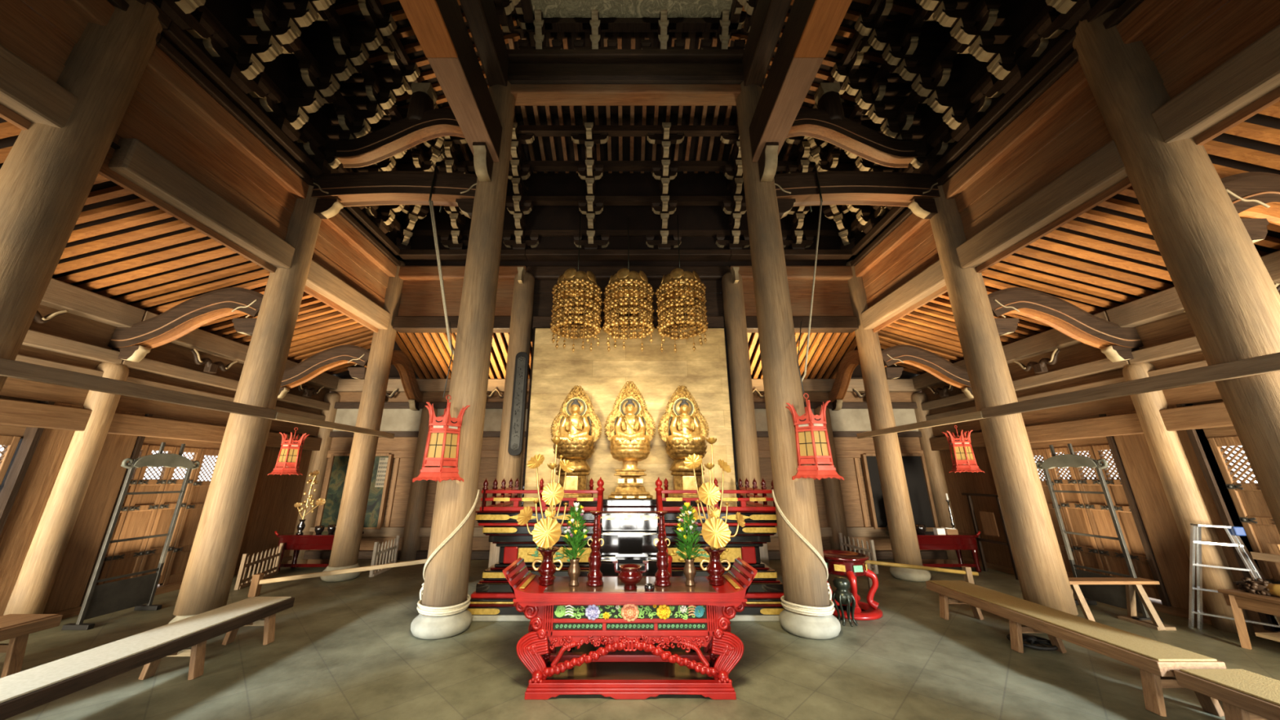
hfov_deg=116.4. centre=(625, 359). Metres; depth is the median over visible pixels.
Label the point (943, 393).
bracket
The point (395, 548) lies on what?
picket fence
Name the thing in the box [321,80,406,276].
beam
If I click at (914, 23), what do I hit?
tie beam
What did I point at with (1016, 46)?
tie beam
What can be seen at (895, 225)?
beam
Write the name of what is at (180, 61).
wall
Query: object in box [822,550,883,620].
stand
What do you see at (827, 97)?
strut
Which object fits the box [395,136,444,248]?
bracket
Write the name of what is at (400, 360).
beam
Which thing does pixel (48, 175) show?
pillar
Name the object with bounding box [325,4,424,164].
tie beam
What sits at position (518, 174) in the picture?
bracket
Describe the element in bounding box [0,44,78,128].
beam
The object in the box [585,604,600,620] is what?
flower
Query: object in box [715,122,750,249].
bracket
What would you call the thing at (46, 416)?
wall
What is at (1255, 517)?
door
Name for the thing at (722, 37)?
bracket
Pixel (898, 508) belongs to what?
pillar
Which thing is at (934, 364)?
beam
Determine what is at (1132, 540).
door
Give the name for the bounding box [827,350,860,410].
beam
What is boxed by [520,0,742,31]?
ceiling
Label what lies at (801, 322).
wire
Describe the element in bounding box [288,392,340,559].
pillar
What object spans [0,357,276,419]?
tie beam
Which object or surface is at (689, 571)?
bronze vase
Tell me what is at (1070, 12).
bracket
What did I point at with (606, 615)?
flower
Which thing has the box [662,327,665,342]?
pendant
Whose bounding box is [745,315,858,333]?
beam
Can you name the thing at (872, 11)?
tie beam
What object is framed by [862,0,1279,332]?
wall
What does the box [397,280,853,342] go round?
wall
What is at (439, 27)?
cross beam
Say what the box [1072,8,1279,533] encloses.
pillar
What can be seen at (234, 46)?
tie beam
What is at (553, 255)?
beam
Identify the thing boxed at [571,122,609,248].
bracket
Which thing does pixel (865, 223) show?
bracket
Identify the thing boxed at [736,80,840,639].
pillar
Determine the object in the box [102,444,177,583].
door
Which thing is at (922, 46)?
bracket
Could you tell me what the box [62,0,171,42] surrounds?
beam
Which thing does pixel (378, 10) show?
tie beam
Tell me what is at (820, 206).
rope
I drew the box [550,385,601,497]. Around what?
seated statue
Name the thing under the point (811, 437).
hanging lantern
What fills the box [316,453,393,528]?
framed painting
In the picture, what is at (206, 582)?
pillar
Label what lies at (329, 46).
bracket
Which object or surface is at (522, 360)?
plaque
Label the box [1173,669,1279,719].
bench
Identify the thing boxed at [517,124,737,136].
tie beam
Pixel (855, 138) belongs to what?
beam
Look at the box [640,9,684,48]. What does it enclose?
bracket
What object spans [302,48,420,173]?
bracket
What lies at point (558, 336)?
pendant
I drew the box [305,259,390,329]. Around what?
beam
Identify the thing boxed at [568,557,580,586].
bronze vase
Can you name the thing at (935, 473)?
pillar
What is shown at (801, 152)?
bracket
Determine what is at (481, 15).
tie beam
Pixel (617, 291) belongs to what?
canopy
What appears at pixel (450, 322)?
wire
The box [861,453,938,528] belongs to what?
framed painting
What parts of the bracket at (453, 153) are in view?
cross arm, arm, arm, cross arm, cross arm, cross arm, arm, arm, arm, arm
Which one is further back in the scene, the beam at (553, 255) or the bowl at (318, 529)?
the beam at (553, 255)
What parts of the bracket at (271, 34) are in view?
cross arm, arm, arm, arm, cross arm, arm, arm, cross arm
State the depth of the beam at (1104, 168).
4.25 m
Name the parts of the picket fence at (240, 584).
post, rail, rail, post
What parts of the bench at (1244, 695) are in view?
leg, cross rail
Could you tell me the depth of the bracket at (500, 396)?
8.76 m
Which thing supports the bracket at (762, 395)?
attached to the wall at (397, 418)
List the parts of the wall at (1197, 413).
plank panel, wall plate, wall plate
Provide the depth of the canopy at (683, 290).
6.29 m
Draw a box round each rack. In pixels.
[961,493,1018,580]
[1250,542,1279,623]
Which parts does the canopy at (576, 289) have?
crown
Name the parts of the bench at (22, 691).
leg, cross rail, leg, leg, cross rail, leg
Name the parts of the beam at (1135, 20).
plate, moulding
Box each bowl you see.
[314,525,324,533]
[327,524,336,533]
[617,564,642,590]
[644,582,654,591]
[915,524,926,533]
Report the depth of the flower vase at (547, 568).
3.43 m
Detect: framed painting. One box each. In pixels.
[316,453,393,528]
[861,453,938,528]
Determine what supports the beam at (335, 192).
attached to the pillar at (206, 582)
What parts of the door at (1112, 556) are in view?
hinge plate, hinge plate, panel, hinge plate, hinge plate, hinge plate, panel, panel, hinge plate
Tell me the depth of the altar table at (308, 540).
7.01 m
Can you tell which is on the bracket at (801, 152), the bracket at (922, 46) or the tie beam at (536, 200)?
the tie beam at (536, 200)
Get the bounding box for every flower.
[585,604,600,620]
[602,611,609,619]
[621,604,639,622]
[656,604,671,619]
[680,604,687,613]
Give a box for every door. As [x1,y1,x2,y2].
[0,435,21,487]
[95,444,148,585]
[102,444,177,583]
[136,446,202,584]
[159,448,219,585]
[1031,448,1079,577]
[1044,447,1106,574]
[1066,445,1129,577]
[1092,444,1160,599]
[1207,435,1279,584]
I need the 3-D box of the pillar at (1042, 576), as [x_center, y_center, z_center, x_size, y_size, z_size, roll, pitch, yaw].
[4.650,0.139,5.097,0.442,5.800,0.442,0,-16,0]
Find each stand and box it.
[568,647,696,652]
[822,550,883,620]
[941,527,958,534]
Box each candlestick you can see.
[586,511,604,586]
[653,511,671,586]
[945,493,955,528]
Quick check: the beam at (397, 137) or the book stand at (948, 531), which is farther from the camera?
the book stand at (948, 531)
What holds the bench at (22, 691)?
on the floor
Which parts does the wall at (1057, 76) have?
plate, moulding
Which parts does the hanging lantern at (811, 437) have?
name plate, panel, horned crown, frame, name plate, panel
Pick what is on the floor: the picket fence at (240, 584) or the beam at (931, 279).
the picket fence at (240, 584)
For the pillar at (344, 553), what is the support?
on the floor
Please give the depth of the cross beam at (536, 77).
6.29 m
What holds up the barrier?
on the floor
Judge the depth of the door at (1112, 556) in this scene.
5.58 m
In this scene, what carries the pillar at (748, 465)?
on the floor
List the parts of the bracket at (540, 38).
arm, cross arm, arm, cross arm, arm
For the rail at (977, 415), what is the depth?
5.79 m
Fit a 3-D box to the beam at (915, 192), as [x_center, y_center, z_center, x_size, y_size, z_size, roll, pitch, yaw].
[3.320,-2.421,5.840,2.593,0.690,0.293,0,-16,0]
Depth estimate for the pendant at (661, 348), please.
6.48 m
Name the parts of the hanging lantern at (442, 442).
panel, name plate, frame, horned crown, panel, name plate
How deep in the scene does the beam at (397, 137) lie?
6.08 m
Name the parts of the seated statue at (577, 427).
pedestal panel, lotus seat, backrest post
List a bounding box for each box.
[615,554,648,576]
[933,527,945,534]
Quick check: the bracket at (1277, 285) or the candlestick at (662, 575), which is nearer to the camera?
the candlestick at (662, 575)
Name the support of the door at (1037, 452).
in the wall at (1197, 413)
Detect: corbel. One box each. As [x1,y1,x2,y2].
[517,266,525,284]
[730,266,739,284]
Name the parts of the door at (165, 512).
hinge plate, panel, panel, hinge plate, hinge plate, panel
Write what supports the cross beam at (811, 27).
on the pillar at (804, 578)
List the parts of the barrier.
post, post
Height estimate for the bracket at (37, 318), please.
0.290 m
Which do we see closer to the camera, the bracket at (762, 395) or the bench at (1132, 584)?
the bench at (1132, 584)
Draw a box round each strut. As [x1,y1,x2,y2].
[406,82,437,119]
[813,82,844,119]
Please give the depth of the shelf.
3.77 m
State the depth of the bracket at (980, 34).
4.76 m
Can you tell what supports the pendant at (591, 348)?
attached to the canopy at (576, 289)
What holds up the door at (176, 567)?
in the wall at (46, 416)
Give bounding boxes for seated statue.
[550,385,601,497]
[604,380,655,498]
[657,385,709,497]
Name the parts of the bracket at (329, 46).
cross arm, arm, arm, arm, cross arm, arm, arm, arm, cross arm, arm, cross arm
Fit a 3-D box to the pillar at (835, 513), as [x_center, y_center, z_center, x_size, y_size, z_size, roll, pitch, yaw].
[4.350,2.522,8.431,0.360,3.100,0.360,0,-16,0]
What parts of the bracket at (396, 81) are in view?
cross arm, arm, arm, cross arm, arm, arm, arm, arm, cross arm, arm, cross arm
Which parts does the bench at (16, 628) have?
cross rail, leg, frame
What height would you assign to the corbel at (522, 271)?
0.280 m
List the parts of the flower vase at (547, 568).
handle, handle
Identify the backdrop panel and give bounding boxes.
[521,327,739,502]
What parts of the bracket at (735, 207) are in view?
cross arm, arm, cross arm, arm, cross arm, cross arm, arm, arm, arm, arm, arm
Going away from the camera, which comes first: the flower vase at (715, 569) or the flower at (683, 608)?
the flower at (683, 608)
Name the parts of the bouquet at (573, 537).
flower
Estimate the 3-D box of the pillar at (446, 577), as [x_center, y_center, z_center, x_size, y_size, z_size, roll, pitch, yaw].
[-1.990,-0.797,5.371,0.612,7.750,0.612,0,-16,0]
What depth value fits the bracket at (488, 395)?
8.77 m
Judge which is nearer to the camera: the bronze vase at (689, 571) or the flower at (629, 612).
the flower at (629, 612)
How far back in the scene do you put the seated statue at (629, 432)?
6.04 m
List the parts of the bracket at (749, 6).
cross arm, arm, arm, cross arm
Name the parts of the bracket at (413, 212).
cross arm, arm, arm, arm, cross arm, arm, cross arm, arm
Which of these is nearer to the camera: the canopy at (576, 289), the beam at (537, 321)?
the canopy at (576, 289)
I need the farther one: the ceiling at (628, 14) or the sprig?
the sprig
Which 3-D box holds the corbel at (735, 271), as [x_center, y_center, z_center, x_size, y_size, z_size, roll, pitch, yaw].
[2.100,-1.614,7.580,0.120,0.280,0.160,0,-16,0]
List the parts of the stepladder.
rail, rail, rail, rail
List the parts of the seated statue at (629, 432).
backrest post, lotus seat, pedestal panel, backrest post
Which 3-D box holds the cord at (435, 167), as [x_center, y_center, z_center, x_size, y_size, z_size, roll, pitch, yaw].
[-2.780,-2.496,5.863,0.024,0.628,0.338,0,-16,0]
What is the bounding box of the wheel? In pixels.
[1006,633,1057,650]
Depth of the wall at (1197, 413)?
5.12 m
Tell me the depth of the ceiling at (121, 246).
4.85 m
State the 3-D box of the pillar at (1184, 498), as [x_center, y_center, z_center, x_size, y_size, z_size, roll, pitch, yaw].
[6.600,1.482,4.703,0.300,3.000,0.300,0,-16,0]
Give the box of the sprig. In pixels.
[293,470,325,519]
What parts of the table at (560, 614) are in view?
leg, leg, handle, frieze rail, panel, incense burner, handle, leg, leg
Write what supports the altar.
on the floor
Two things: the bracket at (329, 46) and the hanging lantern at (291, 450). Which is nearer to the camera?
the bracket at (329, 46)
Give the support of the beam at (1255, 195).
attached to the pillar at (1230, 301)
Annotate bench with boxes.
[0,596,294,719]
[0,613,62,677]
[925,580,1226,716]
[1067,577,1176,630]
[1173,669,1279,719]
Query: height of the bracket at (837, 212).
2.310 m
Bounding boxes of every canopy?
[550,215,602,352]
[602,215,654,351]
[654,215,708,352]
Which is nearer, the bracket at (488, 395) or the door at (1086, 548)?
the door at (1086, 548)
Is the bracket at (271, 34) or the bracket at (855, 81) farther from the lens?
the bracket at (855, 81)
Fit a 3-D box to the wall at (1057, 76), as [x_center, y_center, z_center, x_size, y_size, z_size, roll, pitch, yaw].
[4.665,-3.790,5.148,0.370,2.630,2.110,0,-16,0]
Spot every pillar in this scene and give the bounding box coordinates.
[0,0,162,392]
[3,362,128,615]
[168,177,321,623]
[233,405,275,576]
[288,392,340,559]
[320,259,405,582]
[400,406,437,560]
[410,80,515,639]
[488,271,534,568]
[721,271,768,566]
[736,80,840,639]
[813,405,849,551]
[845,259,931,582]
[911,392,962,559]
[929,177,1078,615]
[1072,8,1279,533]
[1122,362,1255,635]
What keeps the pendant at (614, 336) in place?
attached to the canopy at (617, 291)
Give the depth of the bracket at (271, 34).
4.76 m
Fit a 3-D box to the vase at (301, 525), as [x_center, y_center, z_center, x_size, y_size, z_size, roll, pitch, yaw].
[-5.860,3.010,7.162,0.120,0.250,0.118,0,-16,0]
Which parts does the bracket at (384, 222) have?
cross arm, arm, arm, arm, cross arm, arm, arm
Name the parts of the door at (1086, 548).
hinge plate, hinge plate, panel, hinge plate, hinge plate, hinge plate, panel, panel, hinge plate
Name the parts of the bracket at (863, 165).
arm, arm, arm, cross arm, arm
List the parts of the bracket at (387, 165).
arm, cross arm, arm, arm, arm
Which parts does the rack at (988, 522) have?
post, rail, rail, post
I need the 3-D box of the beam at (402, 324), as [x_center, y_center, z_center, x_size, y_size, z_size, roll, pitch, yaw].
[-3.320,-0.689,7.715,2.260,0.260,0.260,0,-16,0]
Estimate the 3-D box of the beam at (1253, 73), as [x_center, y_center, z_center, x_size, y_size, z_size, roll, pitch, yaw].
[4.650,-2.582,1.288,0.260,0.340,4.380,0,-16,0]
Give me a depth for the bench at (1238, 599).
3.84 m
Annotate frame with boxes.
[61,442,199,630]
[1035,443,1163,622]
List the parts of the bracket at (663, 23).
cross arm, cross arm, arm, arm, arm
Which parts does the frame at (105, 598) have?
post, panel, rail, rail, rail, post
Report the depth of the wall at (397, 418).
8.62 m
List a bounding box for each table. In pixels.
[274,530,364,572]
[502,557,757,699]
[916,530,981,572]
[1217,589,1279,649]
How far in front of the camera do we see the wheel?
3.88 m
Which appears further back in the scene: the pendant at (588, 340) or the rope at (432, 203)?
the pendant at (588, 340)
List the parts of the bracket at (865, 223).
arm, arm, cross arm, arm, arm, arm, cross arm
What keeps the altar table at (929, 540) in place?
on the floor
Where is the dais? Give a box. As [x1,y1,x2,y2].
[537,496,720,506]
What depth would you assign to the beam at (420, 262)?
8.00 m
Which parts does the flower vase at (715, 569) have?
handle, handle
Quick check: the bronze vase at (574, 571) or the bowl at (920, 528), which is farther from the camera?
the bowl at (920, 528)
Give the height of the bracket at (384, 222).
2.160 m
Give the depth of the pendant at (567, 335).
6.00 m
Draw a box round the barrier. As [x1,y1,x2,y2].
[865,560,978,589]
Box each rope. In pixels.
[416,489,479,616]
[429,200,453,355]
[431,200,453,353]
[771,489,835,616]
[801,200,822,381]
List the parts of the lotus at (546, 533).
stem, stem, stem, stem, stem, stem, stem, stem, stem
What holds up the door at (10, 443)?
in the wall at (46, 416)
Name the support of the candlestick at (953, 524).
on the altar table at (929, 540)
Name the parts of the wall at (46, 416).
wall plate, wall plate, plank panel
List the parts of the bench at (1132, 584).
leg, leg, leg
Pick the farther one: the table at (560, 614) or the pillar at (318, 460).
the pillar at (318, 460)
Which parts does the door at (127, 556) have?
hinge plate, panel, hinge plate, panel, hinge plate, hinge plate, panel, hinge plate, hinge plate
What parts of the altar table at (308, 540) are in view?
leg, leg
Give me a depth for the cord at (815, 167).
5.73 m
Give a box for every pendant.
[551,328,555,342]
[555,335,558,349]
[556,328,559,340]
[565,323,568,338]
[586,324,589,343]
[589,337,592,351]
[612,324,615,340]
[622,328,625,338]
[660,334,663,351]
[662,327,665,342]
[679,323,682,338]
[698,328,702,343]
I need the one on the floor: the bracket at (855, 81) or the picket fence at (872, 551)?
the picket fence at (872, 551)
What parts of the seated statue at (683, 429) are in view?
backrest post, lotus seat, pedestal panel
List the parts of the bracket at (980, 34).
cross arm, arm, arm, cross arm, arm, arm, arm, cross arm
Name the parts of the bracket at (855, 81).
cross arm, arm, cross arm, arm, arm, arm, arm, cross arm, arm, arm, cross arm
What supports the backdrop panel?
on the altar
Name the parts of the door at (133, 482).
hinge plate, panel, hinge plate, hinge plate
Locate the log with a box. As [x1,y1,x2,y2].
[1233,577,1279,596]
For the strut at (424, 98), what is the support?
on the beam at (397, 137)
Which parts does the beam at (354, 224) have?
moulding, plate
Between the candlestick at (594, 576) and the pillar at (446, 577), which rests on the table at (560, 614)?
the candlestick at (594, 576)
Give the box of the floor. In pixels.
[0,560,1279,719]
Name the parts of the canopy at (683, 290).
crown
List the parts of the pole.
post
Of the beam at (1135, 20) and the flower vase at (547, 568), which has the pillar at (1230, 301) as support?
the beam at (1135, 20)
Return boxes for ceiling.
[0,117,373,376]
[313,0,937,173]
[334,321,916,378]
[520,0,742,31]
[877,101,1279,376]
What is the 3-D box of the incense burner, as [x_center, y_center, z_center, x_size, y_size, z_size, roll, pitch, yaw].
[2.500,2.754,4.549,0.240,0.467,0.240,-6,-17,19]
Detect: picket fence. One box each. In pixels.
[234,542,284,590]
[368,535,399,577]
[838,533,878,573]
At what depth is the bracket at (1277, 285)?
3.91 m
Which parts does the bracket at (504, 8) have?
cross arm, arm, arm, cross arm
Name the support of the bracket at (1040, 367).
attached to the wall at (1197, 413)
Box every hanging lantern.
[267,427,310,475]
[412,395,470,482]
[785,393,844,479]
[941,425,984,472]
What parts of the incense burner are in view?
leg, leg, leg, leg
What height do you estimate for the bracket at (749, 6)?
0.820 m
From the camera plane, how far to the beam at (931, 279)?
6.42 m
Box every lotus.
[516,436,581,550]
[680,437,745,550]
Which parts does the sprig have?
stem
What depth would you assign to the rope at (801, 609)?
4.27 m
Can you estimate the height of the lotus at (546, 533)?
1.115 m
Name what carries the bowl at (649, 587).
on the table at (560, 614)
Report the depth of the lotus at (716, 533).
3.58 m
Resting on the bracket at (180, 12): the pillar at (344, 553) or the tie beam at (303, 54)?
the tie beam at (303, 54)
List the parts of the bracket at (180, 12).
arm, cross arm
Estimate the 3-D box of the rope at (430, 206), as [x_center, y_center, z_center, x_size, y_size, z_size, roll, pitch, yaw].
[-2.454,-1.093,5.416,0.705,2.362,0.164,10,-19,-30]
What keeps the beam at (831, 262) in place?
on the pillar at (898, 508)
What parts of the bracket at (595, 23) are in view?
cross arm, arm, arm, arm, cross arm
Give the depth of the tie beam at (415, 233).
8.23 m
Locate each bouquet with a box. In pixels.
[560,502,590,559]
[673,502,703,559]
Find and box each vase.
[296,519,306,534]
[532,546,563,586]
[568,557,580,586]
[683,557,696,586]
[699,546,730,586]
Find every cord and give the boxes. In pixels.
[428,165,442,212]
[808,165,822,212]
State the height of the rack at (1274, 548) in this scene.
0.950 m
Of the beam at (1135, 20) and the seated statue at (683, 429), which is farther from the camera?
the seated statue at (683, 429)
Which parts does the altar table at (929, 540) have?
leg, leg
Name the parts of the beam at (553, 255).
plate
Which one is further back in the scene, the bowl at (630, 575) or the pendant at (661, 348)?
the pendant at (661, 348)
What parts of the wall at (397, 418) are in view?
wall plate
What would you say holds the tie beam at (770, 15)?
on the pillar at (804, 578)
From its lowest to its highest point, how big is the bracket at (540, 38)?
0.820 m
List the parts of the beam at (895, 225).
plate, moulding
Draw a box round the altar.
[466,476,784,621]
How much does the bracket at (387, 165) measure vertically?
2.160 m
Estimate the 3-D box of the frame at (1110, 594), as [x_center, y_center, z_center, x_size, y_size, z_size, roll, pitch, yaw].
[5.970,2.119,5.132,0.280,2.020,0.885,0,-16,0]
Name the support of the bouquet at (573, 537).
in the bronze vase at (574, 571)
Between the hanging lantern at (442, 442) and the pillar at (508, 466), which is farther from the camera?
the pillar at (508, 466)
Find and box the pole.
[247,558,426,597]
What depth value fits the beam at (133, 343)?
5.23 m
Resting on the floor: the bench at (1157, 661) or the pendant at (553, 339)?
the bench at (1157, 661)
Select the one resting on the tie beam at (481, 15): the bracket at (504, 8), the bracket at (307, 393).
the bracket at (504, 8)
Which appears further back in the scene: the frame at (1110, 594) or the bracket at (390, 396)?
the bracket at (390, 396)
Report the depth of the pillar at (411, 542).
8.17 m
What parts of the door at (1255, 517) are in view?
hinge plate, hinge plate, panel, panel, hinge plate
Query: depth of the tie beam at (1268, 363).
3.31 m
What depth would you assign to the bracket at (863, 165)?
6.91 m
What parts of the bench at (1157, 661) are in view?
leg, cross rail, leg, leg, cross rail, leg, leg, cross rail, leg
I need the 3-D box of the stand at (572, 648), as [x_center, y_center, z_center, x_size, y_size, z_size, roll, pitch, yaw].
[0.060,2.455,3.793,1.240,0.620,0.280,0,-16,0]
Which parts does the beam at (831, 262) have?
plate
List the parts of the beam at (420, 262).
plate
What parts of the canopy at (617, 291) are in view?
crown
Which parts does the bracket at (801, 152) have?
arm, arm, arm, arm, cross arm, cross arm, cross arm, cross arm, arm, arm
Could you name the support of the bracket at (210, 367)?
attached to the wall at (46, 416)
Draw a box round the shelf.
[1254,632,1279,642]
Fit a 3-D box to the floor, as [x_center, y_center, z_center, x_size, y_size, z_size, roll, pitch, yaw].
[0.000,2.314,2.031,18.000,0.100,13.200,0,-16,0]
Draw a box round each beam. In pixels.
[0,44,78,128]
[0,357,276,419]
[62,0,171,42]
[107,137,295,269]
[107,287,263,362]
[194,4,403,234]
[251,0,398,170]
[277,344,369,399]
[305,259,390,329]
[310,170,477,218]
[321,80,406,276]
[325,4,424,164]
[333,107,465,168]
[369,0,422,82]
[391,350,422,410]
[392,315,511,333]
[393,172,534,280]
[399,0,502,182]
[411,230,839,236]
[422,195,829,205]
[435,160,815,171]
[459,0,510,87]
[506,48,744,106]
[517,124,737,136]
[524,172,731,280]
[532,315,724,328]
[720,172,857,280]
[740,0,791,87]
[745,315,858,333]
[749,0,852,182]
[773,170,941,218]
[786,107,917,168]
[826,4,925,164]
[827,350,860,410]
[829,0,881,82]
[844,80,929,276]
[848,4,1057,233]
[853,0,999,170]
[861,259,946,329]
[881,344,973,399]
[955,139,1128,269]
[981,352,1279,417]
[987,287,1143,362]
[1080,0,1188,44]
[1151,24,1279,142]
[1220,171,1279,243]
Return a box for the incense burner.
[831,576,857,626]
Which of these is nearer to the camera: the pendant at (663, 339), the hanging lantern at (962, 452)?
the pendant at (663, 339)
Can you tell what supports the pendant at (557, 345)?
attached to the canopy at (576, 289)
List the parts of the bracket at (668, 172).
cross arm, arm, arm, arm, arm, arm, arm, cross arm, cross arm, arm, cross arm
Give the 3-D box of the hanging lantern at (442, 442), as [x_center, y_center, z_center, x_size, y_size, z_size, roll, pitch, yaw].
[-2.000,0.849,4.357,0.559,0.943,0.484,0,-16,1]
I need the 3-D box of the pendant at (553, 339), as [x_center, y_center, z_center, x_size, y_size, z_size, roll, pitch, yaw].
[-1.124,-0.395,6.205,0.052,0.272,0.052,0,-16,0]
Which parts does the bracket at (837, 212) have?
arm, arm, cross arm, cross arm, arm, arm, arm, cross arm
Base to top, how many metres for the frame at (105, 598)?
2.020 m
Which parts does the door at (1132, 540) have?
hinge plate, hinge plate, panel, panel, hinge plate, panel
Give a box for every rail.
[274,412,394,438]
[856,410,985,438]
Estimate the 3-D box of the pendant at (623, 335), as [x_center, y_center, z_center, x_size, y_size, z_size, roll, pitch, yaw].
[-0.030,-0.450,6.018,0.048,0.272,0.048,7,-18,-22]
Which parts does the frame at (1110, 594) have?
post, rail, rail, rail, panel, post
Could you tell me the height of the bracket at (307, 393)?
0.290 m
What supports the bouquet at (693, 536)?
in the bronze vase at (689, 571)
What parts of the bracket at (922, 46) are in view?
cross arm, arm, cross arm, arm, arm, arm, cross arm, arm, arm, arm, cross arm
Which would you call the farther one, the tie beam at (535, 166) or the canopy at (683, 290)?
the tie beam at (535, 166)
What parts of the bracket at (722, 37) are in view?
cross arm, arm, cross arm, arm, arm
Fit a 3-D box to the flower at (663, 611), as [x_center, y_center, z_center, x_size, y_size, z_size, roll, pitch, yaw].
[0.306,2.020,3.177,0.117,0.110,0.039,0,-16,0]
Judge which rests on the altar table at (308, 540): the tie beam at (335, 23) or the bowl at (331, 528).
the bowl at (331, 528)
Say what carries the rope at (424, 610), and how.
on the pillar at (446, 577)
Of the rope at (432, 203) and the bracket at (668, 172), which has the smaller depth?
the rope at (432, 203)
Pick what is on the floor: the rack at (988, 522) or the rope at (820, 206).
the rack at (988, 522)
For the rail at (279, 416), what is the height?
0.090 m
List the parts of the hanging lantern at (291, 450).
panel, frame, panel, horned crown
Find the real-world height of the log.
0.160 m
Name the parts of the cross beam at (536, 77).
plate, moulding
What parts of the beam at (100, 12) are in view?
moulding, plate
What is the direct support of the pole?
on the floor
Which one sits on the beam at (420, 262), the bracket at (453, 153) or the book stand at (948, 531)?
the bracket at (453, 153)
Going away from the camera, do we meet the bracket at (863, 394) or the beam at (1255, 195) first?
the beam at (1255, 195)
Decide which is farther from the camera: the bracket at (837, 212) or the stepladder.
the bracket at (837, 212)
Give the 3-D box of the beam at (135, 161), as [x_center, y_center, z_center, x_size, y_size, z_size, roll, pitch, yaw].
[-4.650,-1.636,4.517,0.260,0.340,1.870,0,-16,0]
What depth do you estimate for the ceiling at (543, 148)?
7.67 m
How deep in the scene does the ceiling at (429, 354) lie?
8.35 m
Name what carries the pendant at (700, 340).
attached to the canopy at (683, 290)
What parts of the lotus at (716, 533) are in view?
stem, stem, stem, stem, stem, stem, stem, stem, stem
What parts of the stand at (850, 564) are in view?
carved panel, leg, leg, carved panel, leg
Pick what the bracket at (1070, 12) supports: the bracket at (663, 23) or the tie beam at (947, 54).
the tie beam at (947, 54)
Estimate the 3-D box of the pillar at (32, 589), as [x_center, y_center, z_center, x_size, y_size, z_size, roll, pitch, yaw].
[-6.600,1.482,4.703,0.300,3.000,0.300,0,-16,0]
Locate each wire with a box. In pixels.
[442,321,453,397]
[796,321,804,395]
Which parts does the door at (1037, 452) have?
panel, panel, panel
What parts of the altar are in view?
finial post, finial post, rail plate, finial post, finial post, finial post, cornice plate, rail plate, rail, rail, rail, finial post, gold panel, cornice plate, rail plate, finial post, stair rail, newel post, gold plate, newel post, stair rail, finial post, post, rail plate, gold panel, finial post, rail, rail, rail, rail plate, cornice plate, finial post, finial post, finial post, rail plate, finial post, finial post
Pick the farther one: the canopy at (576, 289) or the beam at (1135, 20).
the canopy at (576, 289)
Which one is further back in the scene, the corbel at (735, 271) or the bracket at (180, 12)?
the corbel at (735, 271)
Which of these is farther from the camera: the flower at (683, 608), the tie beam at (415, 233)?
the tie beam at (415, 233)
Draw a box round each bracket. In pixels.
[32,310,68,323]
[152,0,218,38]
[191,347,238,373]
[202,0,335,97]
[259,0,396,142]
[297,384,324,397]
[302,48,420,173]
[346,102,438,209]
[365,138,447,234]
[385,388,398,398]
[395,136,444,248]
[432,136,471,248]
[486,388,497,398]
[494,0,524,32]
[494,388,503,398]
[502,122,539,249]
[517,9,563,48]
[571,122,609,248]
[573,9,617,48]
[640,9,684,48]
[645,122,684,248]
[699,9,746,48]
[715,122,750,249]
[730,0,757,32]
[754,388,764,398]
[782,136,819,248]
[796,138,885,234]
[807,137,855,248]
[812,102,904,209]
[831,48,947,173]
[853,0,991,142]
[853,388,866,398]
[915,0,1048,97]
[927,384,953,397]
[1013,347,1060,373]
[1032,0,1098,38]
[1182,282,1279,312]
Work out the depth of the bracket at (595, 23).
6.51 m
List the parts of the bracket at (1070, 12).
cross arm, arm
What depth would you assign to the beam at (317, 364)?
7.41 m
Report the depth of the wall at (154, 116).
4.20 m
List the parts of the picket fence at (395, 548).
post, rail, post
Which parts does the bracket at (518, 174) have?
arm, cross arm, arm, cross arm, arm, arm, arm, arm, cross arm, arm, cross arm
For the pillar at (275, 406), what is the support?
on the floor
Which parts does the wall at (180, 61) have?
moulding, plate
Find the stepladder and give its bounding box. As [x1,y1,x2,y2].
[1188,523,1279,629]
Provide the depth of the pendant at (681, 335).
5.99 m
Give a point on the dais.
(607, 502)
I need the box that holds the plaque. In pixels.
[507,351,528,455]
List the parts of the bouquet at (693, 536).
flower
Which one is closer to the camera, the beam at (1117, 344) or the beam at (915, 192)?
the beam at (1117, 344)
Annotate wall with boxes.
[0,0,389,332]
[0,277,341,618]
[144,0,342,199]
[302,377,947,559]
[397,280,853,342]
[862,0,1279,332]
[909,0,1088,199]
[910,250,1279,632]
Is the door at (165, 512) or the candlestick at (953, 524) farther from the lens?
the candlestick at (953, 524)
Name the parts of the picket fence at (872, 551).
post, rail, post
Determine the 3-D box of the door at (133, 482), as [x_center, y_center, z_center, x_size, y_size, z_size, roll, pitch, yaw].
[-6.681,2.049,5.110,0.077,1.900,0.352,0,-16,0]
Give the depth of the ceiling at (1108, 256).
4.82 m
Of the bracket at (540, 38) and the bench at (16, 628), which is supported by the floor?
the bench at (16, 628)
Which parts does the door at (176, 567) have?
hinge plate, panel, panel, hinge plate, hinge plate, panel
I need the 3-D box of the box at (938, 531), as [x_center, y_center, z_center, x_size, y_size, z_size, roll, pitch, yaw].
[5.660,3.088,7.161,0.140,0.100,0.100,0,-16,0]
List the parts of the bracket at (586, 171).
cross arm, cross arm, arm, cross arm, arm, arm, arm, arm, cross arm, arm, arm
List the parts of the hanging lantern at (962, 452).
panel, horned crown, panel, frame, panel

